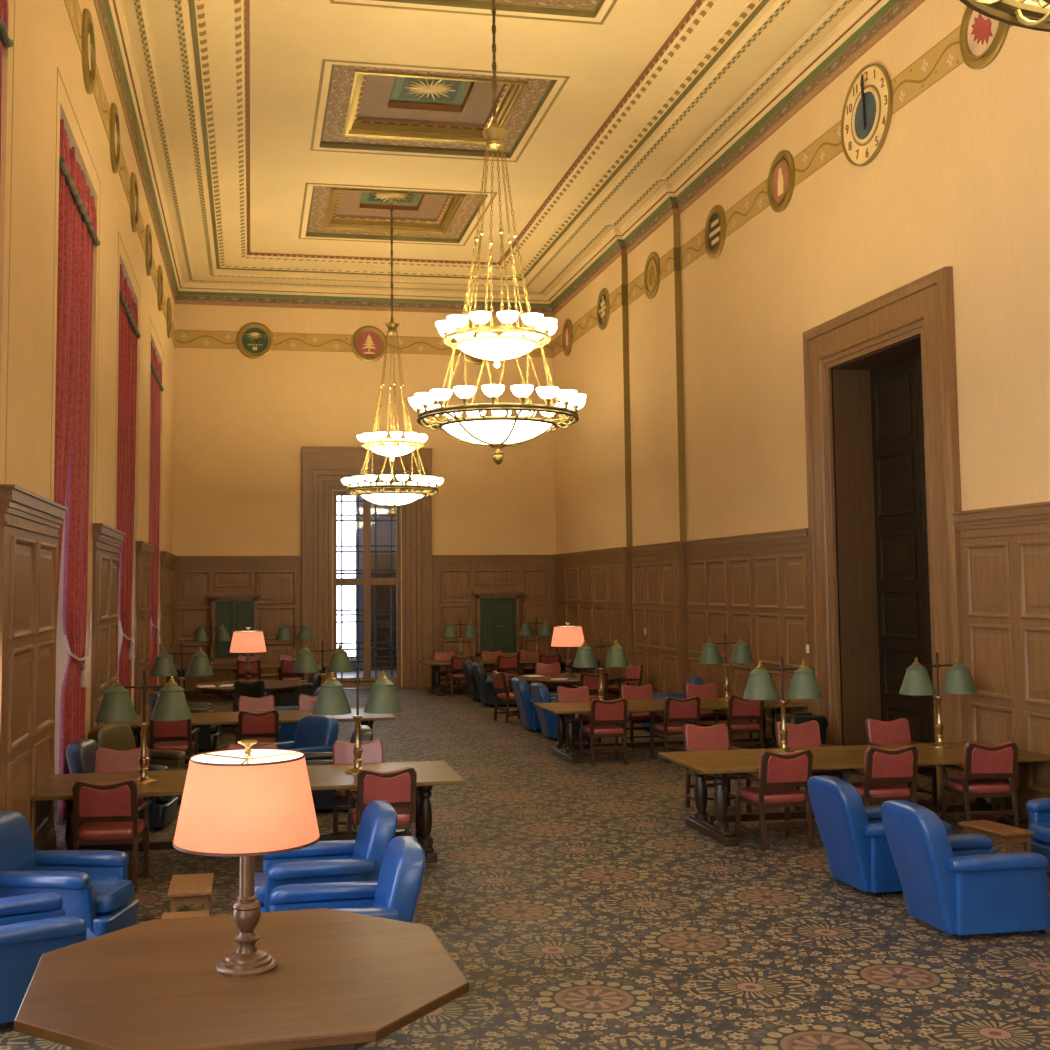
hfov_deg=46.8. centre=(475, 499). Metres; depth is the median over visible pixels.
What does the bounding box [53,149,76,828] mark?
curtain
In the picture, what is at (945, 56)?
trim
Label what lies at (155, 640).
curtain
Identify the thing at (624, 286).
trim
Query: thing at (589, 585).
trim
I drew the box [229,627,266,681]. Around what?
table lamp
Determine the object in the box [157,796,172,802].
seat cushion
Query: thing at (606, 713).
armchair
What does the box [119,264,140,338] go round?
valance
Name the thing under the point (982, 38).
medallion
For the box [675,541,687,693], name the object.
trim
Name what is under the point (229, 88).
ceiling
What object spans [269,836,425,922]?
armchair
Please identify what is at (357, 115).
coffer
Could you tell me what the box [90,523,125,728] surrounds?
trim
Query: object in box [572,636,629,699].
lamp
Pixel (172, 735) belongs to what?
armchair
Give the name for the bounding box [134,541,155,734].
trim
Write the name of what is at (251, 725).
armchair
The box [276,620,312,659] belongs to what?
lamp
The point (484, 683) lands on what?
armchair
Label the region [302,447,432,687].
door
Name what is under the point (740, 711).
armchair
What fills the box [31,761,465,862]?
table
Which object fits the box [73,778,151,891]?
armchair
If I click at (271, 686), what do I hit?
table
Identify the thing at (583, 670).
armchair
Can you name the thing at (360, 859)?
armchair
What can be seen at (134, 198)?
medallion
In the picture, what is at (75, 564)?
curtain
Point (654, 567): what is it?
trim
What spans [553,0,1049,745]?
wall
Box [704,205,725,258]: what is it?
medallion
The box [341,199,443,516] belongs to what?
chandelier
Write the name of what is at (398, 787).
armchair
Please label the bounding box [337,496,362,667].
window
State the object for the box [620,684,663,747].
chair
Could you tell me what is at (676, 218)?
trim
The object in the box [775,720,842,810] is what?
chair
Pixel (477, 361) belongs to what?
medallion
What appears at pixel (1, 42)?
curtain
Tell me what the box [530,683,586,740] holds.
armchair
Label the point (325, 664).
table
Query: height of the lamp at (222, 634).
1.030 m
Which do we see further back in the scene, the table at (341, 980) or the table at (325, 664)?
the table at (325, 664)
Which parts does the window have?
pane, pane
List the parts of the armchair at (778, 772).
leg, arm post, armrest, leg, seat, seat rail, backrest, frame, panel, leg, leg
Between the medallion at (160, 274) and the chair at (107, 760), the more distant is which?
the medallion at (160, 274)
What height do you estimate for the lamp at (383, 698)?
1.030 m
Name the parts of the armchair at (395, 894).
armrest, armrest, backrest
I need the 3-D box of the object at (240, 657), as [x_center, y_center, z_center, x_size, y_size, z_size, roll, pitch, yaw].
[-5.452,4.226,29.103,0.640,0.946,0.634,0,-4,-10]
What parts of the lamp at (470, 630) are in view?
lamp shade, lamp shade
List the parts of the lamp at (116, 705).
lamp shade, cross arm, rod, lamp shade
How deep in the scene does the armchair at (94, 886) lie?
8.67 m
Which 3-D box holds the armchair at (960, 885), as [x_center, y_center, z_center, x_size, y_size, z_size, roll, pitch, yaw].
[3.660,2.708,9.003,1.084,0.930,0.826,0,-4,-10]
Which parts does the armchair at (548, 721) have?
backrest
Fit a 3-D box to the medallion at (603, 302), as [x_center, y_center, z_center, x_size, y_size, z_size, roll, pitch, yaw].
[2.923,-4.367,27.731,0.063,0.950,0.950,0,-4,-10]
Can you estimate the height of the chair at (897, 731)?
0.946 m
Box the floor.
[0,671,1049,1049]
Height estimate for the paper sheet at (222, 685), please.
0.006 m
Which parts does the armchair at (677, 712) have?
leg, arm post, armrest, leg, seat rail, seat, backrest, frame, panel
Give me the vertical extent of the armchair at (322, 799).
0.930 m
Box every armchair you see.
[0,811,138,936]
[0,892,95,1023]
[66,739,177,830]
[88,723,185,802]
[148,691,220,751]
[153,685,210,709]
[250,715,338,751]
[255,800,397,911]
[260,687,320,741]
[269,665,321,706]
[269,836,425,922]
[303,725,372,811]
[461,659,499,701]
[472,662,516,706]
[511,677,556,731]
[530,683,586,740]
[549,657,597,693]
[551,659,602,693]
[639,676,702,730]
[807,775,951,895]
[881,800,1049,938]
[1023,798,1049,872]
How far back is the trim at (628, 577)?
25.87 m
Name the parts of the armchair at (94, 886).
backrest, armrest, armrest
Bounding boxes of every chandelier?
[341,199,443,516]
[408,0,585,464]
[959,0,1049,31]
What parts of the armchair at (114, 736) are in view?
backrest, armrest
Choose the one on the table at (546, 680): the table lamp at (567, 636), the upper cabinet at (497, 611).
the table lamp at (567, 636)
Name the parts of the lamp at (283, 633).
lamp shade, lamp shade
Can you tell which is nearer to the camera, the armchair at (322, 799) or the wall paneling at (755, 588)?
the armchair at (322, 799)
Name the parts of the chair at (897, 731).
frame, backrest, seat rail, leg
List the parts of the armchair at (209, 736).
backrest, armrest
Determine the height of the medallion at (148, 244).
0.950 m
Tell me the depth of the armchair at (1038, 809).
10.65 m
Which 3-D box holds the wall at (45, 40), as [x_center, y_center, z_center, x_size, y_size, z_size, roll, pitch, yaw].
[-4.736,-1.903,13.378,0.600,10.900,35.685,0,-4,-10]
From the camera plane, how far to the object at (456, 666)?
28.28 m
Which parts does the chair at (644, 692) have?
leg, backrest, seat, seat rail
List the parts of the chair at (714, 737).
leg, frame, backrest, seat, seat rail, leg, armrest, leg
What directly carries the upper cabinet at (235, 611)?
attached to the wall at (242, 424)
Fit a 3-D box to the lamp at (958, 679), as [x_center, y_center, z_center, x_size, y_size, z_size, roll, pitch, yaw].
[5.102,2.194,13.325,0.884,1.030,0.384,0,-4,-10]
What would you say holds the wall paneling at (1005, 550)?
attached to the wall at (959, 178)
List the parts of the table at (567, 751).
leg, leg, leg, leg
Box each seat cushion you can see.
[86,927,95,939]
[90,880,134,914]
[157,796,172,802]
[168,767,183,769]
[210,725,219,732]
[255,872,266,905]
[1028,822,1049,844]
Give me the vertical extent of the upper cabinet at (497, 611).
1.750 m
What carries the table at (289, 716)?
on the floor
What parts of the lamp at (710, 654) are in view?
lamp shade, rod, cross arm, lamp shade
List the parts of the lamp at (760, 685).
lamp shade, rod, cross arm, lamp shade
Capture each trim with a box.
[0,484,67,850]
[5,0,162,534]
[64,0,1038,357]
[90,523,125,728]
[93,0,924,315]
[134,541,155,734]
[159,551,176,685]
[173,556,301,690]
[432,555,555,684]
[553,547,626,700]
[621,255,631,546]
[622,547,632,685]
[628,542,680,693]
[673,214,686,540]
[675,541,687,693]
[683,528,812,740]
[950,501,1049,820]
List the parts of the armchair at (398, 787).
leg, arm post, armrest, leg, seat rail, seat, backrest, panel, frame, leg, leg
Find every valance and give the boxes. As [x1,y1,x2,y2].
[0,0,13,46]
[59,119,100,245]
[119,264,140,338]
[151,341,163,391]
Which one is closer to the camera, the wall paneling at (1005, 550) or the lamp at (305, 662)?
the wall paneling at (1005, 550)
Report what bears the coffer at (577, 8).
attached to the ceiling
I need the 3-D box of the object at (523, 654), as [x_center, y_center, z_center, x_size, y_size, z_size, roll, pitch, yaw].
[1.451,4.258,30.380,0.640,0.946,0.634,0,-4,-10]
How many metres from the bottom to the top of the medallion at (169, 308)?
0.950 m
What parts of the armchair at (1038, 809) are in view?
armrest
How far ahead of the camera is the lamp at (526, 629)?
29.79 m
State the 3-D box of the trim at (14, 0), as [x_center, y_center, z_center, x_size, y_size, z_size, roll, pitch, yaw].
[-4.487,-2.017,13.695,0.004,4.417,26.314,0,-4,-10]
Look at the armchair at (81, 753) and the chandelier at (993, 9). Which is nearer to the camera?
the chandelier at (993, 9)
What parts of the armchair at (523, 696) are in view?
backrest, armrest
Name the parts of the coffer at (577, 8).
step moulding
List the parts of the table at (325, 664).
leg, leg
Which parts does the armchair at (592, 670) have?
backrest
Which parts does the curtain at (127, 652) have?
tieback cord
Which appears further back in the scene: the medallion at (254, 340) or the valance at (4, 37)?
the medallion at (254, 340)
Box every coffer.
[298,183,496,245]
[310,59,569,161]
[330,0,617,24]
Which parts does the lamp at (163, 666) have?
lamp shade, cross arm, rod, lamp shade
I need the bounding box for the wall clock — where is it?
[841,64,892,165]
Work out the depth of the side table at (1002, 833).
10.28 m
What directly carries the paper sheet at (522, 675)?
on the table at (546, 680)
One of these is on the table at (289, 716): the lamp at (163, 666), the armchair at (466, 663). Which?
the lamp at (163, 666)
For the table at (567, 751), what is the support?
on the floor
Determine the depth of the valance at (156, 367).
24.87 m
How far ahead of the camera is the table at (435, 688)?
28.99 m
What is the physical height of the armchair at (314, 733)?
0.930 m
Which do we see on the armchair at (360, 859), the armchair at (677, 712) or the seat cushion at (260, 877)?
the seat cushion at (260, 877)
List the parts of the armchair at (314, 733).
armrest, armrest, backrest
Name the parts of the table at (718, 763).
leg, leg, leg, leg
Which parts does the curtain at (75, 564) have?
tieback cord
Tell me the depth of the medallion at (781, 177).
19.00 m
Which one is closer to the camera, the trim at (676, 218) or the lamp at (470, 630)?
the trim at (676, 218)
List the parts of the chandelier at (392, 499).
lamp shade, lamp shade, lamp shade, lamp shade, lamp shade, chain, lamp shade, chain, lamp shade, chain, stem chain, lamp shade, lamp shade, chain, lamp shade, lamp shade, chain, chain, chain, lamp shade, lamp shade, lamp shade, lamp shade, lamp shade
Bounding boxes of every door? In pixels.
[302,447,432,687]
[803,266,966,802]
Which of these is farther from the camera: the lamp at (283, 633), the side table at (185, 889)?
the lamp at (283, 633)
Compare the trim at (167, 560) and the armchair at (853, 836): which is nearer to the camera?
the armchair at (853, 836)
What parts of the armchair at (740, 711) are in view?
armrest, leg, seat, seat rail, frame, panel, leg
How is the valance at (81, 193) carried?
attached to the wall at (45, 40)
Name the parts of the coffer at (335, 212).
rose panel, gilt frame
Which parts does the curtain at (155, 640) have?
tieback cord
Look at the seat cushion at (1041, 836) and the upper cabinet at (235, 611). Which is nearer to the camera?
the seat cushion at (1041, 836)
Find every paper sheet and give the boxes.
[197,685,215,687]
[219,684,233,686]
[522,675,544,676]
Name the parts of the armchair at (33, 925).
armrest, armrest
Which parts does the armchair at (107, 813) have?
leg, panel, frame, backrest, seat, seat rail, leg, armrest, leg, arm post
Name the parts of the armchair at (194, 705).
armrest, armrest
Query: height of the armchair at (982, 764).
0.946 m
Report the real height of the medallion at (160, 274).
0.950 m
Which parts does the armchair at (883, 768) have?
armrest, leg, seat, seat rail, backrest, frame, panel, leg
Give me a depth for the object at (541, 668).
25.47 m
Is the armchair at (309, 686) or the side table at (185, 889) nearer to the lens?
the side table at (185, 889)
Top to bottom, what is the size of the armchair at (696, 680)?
0.930 m
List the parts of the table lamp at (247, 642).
lamp shade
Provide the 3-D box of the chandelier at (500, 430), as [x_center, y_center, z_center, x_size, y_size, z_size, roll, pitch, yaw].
[0.255,-3.919,15.223,2.218,7.000,2.182,2,-5,-26]
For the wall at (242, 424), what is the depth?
31.13 m
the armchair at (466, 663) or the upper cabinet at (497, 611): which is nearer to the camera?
the armchair at (466, 663)
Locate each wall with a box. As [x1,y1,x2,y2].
[0,0,174,800]
[172,304,555,686]
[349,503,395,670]
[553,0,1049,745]
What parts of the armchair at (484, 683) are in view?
backrest, armrest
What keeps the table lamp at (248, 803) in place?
on the table at (341, 980)
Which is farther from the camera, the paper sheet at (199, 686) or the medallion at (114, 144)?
the paper sheet at (199, 686)
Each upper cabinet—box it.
[207,593,261,663]
[472,590,523,658]
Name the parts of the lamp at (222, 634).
lamp shade, lamp shade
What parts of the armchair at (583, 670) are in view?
armrest, backrest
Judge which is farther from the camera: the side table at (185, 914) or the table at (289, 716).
the table at (289, 716)
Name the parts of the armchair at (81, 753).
backrest, armrest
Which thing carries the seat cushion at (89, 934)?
on the armchair at (33, 925)
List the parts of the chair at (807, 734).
frame, leg, backrest, seat, seat rail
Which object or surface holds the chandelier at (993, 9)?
hanging from the ceiling
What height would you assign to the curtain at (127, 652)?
7.120 m
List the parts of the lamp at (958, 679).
lamp shade, rod, cross arm, lamp shade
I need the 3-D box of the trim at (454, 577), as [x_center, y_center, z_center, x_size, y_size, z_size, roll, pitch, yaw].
[0.516,3.129,31.498,3.257,3.375,0.124,0,-4,-10]
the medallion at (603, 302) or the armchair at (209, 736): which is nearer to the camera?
the armchair at (209, 736)
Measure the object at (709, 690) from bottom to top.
0.946 m
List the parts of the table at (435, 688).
leg, leg, leg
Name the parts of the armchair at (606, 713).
leg, arm post, armrest, leg, seat, seat rail, backrest, frame, panel, leg, leg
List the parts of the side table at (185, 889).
leg, leg, leg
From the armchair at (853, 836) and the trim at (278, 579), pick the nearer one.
the armchair at (853, 836)
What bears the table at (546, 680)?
on the floor
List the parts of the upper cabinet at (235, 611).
sill, cupboard door, cornice, cupboard door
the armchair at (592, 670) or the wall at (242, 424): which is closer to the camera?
the armchair at (592, 670)
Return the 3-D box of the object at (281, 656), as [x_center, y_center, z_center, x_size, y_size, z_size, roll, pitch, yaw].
[-4.468,4.230,29.285,0.640,0.946,0.634,0,-4,-10]
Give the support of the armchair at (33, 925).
on the floor
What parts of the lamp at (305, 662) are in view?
lamp shade, cross arm, rod, lamp shade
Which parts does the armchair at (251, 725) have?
seat, panel, backrest, frame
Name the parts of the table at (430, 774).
leg, leg, leg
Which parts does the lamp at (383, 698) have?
lamp shade, rod, cross arm, lamp shade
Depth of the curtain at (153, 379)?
24.14 m
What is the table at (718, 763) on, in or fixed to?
on the floor
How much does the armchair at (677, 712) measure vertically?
0.946 m
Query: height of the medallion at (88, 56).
0.950 m
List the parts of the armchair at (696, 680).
armrest, armrest, backrest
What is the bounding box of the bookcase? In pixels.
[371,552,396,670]
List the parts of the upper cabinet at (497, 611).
cupboard door, cornice, cupboard door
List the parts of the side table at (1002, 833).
leg, leg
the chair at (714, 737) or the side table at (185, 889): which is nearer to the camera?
the side table at (185, 889)
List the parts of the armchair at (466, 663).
backrest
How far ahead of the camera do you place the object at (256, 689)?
21.27 m
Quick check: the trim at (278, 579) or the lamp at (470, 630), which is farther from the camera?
the trim at (278, 579)
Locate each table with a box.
[14,908,468,1049]
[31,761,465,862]
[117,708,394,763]
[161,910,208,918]
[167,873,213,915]
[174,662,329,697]
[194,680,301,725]
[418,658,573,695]
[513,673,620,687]
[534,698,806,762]
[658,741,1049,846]
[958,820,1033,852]
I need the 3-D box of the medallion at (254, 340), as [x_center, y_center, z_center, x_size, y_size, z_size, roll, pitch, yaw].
[-5.624,-4.064,30.922,0.950,0.950,0.063,0,-4,-10]
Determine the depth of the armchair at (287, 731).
19.38 m
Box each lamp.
[95,671,191,783]
[149,644,213,688]
[173,740,319,976]
[193,622,230,665]
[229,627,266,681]
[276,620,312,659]
[292,641,352,684]
[312,666,402,773]
[443,618,477,656]
[519,618,552,658]
[551,623,583,676]
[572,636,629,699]
[699,634,753,700]
[743,656,822,753]
[899,652,977,747]
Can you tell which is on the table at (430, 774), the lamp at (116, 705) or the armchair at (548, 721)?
the lamp at (116, 705)
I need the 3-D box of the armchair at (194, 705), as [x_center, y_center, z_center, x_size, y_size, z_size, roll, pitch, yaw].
[-4.896,3.609,20.493,1.084,0.930,0.826,0,-4,-12]
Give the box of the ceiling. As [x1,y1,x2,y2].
[122,0,862,294]
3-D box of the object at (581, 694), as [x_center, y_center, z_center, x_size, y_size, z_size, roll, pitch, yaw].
[1.625,3.450,19.173,0.640,0.946,0.634,0,-4,-10]
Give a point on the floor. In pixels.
(579, 907)
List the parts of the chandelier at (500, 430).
lamp shade, lamp shade, lamp shade, lamp shade, chain, lamp shade, lamp shade, chain, chain, lamp shade, lamp shade, lamp shade, chain, lamp shade, chain, chain, lamp shade, chain, lamp shade, lamp shade, chain, chain, lamp shade, stem chain, lamp shade, lamp shade, lamp shade, chain, chain, lamp shade, lamp shade, chain, chain, chain, lamp shade, lamp shade, chain, lamp shade, lamp shade, chain, lamp shade, chain, lamp shade, lamp shade, lamp shade, chain, lamp shade, lamp shade, lamp shade, lamp shade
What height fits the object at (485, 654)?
0.946 m
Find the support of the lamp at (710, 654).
on the table at (567, 751)
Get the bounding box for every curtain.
[0,15,2,178]
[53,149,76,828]
[58,202,92,822]
[116,290,126,568]
[118,318,136,697]
[149,370,155,543]
[149,381,160,713]
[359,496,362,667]
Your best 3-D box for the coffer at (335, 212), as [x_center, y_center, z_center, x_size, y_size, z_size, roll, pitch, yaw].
[-1.823,-6.434,26.525,3.920,0.504,3.920,0,-4,-10]
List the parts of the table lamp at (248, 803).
trim, lamp shade, trim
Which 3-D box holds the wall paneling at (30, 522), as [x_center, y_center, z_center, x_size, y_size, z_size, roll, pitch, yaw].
[-3.876,1.664,10.631,0.124,3.375,2.778,0,-4,-10]
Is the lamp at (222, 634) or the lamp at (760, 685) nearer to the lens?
the lamp at (760, 685)
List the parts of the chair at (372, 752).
leg, seat, seat rail, backrest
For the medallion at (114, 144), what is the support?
attached to the wall at (45, 40)
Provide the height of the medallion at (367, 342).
0.950 m
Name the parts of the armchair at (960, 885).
backrest, armrest, armrest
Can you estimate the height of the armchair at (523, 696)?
0.930 m
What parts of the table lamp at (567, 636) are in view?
lamp shade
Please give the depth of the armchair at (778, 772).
11.73 m
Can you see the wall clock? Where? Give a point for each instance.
(868, 104)
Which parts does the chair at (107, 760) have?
backrest, seat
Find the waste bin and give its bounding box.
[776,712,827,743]
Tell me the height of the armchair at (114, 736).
0.930 m
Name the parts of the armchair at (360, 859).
armrest, armrest, backrest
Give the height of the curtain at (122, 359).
7.120 m
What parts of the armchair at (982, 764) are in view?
leg, arm post, armrest, leg, seat rail, seat, backrest, frame, panel, leg, leg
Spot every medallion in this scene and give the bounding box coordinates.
[81,9,95,93]
[109,103,119,172]
[130,173,138,231]
[145,224,151,275]
[157,265,162,310]
[167,297,171,337]
[236,322,273,358]
[351,326,386,361]
[461,331,489,364]
[562,319,572,355]
[596,288,609,329]
[644,252,659,298]
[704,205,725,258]
[767,150,794,212]
[959,7,1008,68]
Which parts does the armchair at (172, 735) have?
leg, panel, frame, seat, leg, armrest, arm post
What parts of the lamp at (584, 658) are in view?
lamp shade, rod, cross arm, lamp shade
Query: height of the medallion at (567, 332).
0.950 m
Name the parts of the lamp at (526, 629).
lamp shade, lamp shade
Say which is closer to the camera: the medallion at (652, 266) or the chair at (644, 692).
the chair at (644, 692)
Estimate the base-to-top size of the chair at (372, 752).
0.946 m
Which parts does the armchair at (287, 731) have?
armrest, backrest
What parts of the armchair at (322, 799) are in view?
armrest, armrest, backrest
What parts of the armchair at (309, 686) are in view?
armrest, armrest, backrest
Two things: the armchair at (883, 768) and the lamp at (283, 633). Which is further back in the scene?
the lamp at (283, 633)
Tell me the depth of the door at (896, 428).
16.84 m
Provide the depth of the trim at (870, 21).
22.49 m
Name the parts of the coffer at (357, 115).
rose panel, gilt frame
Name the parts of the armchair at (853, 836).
backrest, armrest, armrest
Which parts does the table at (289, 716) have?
leg, leg, leg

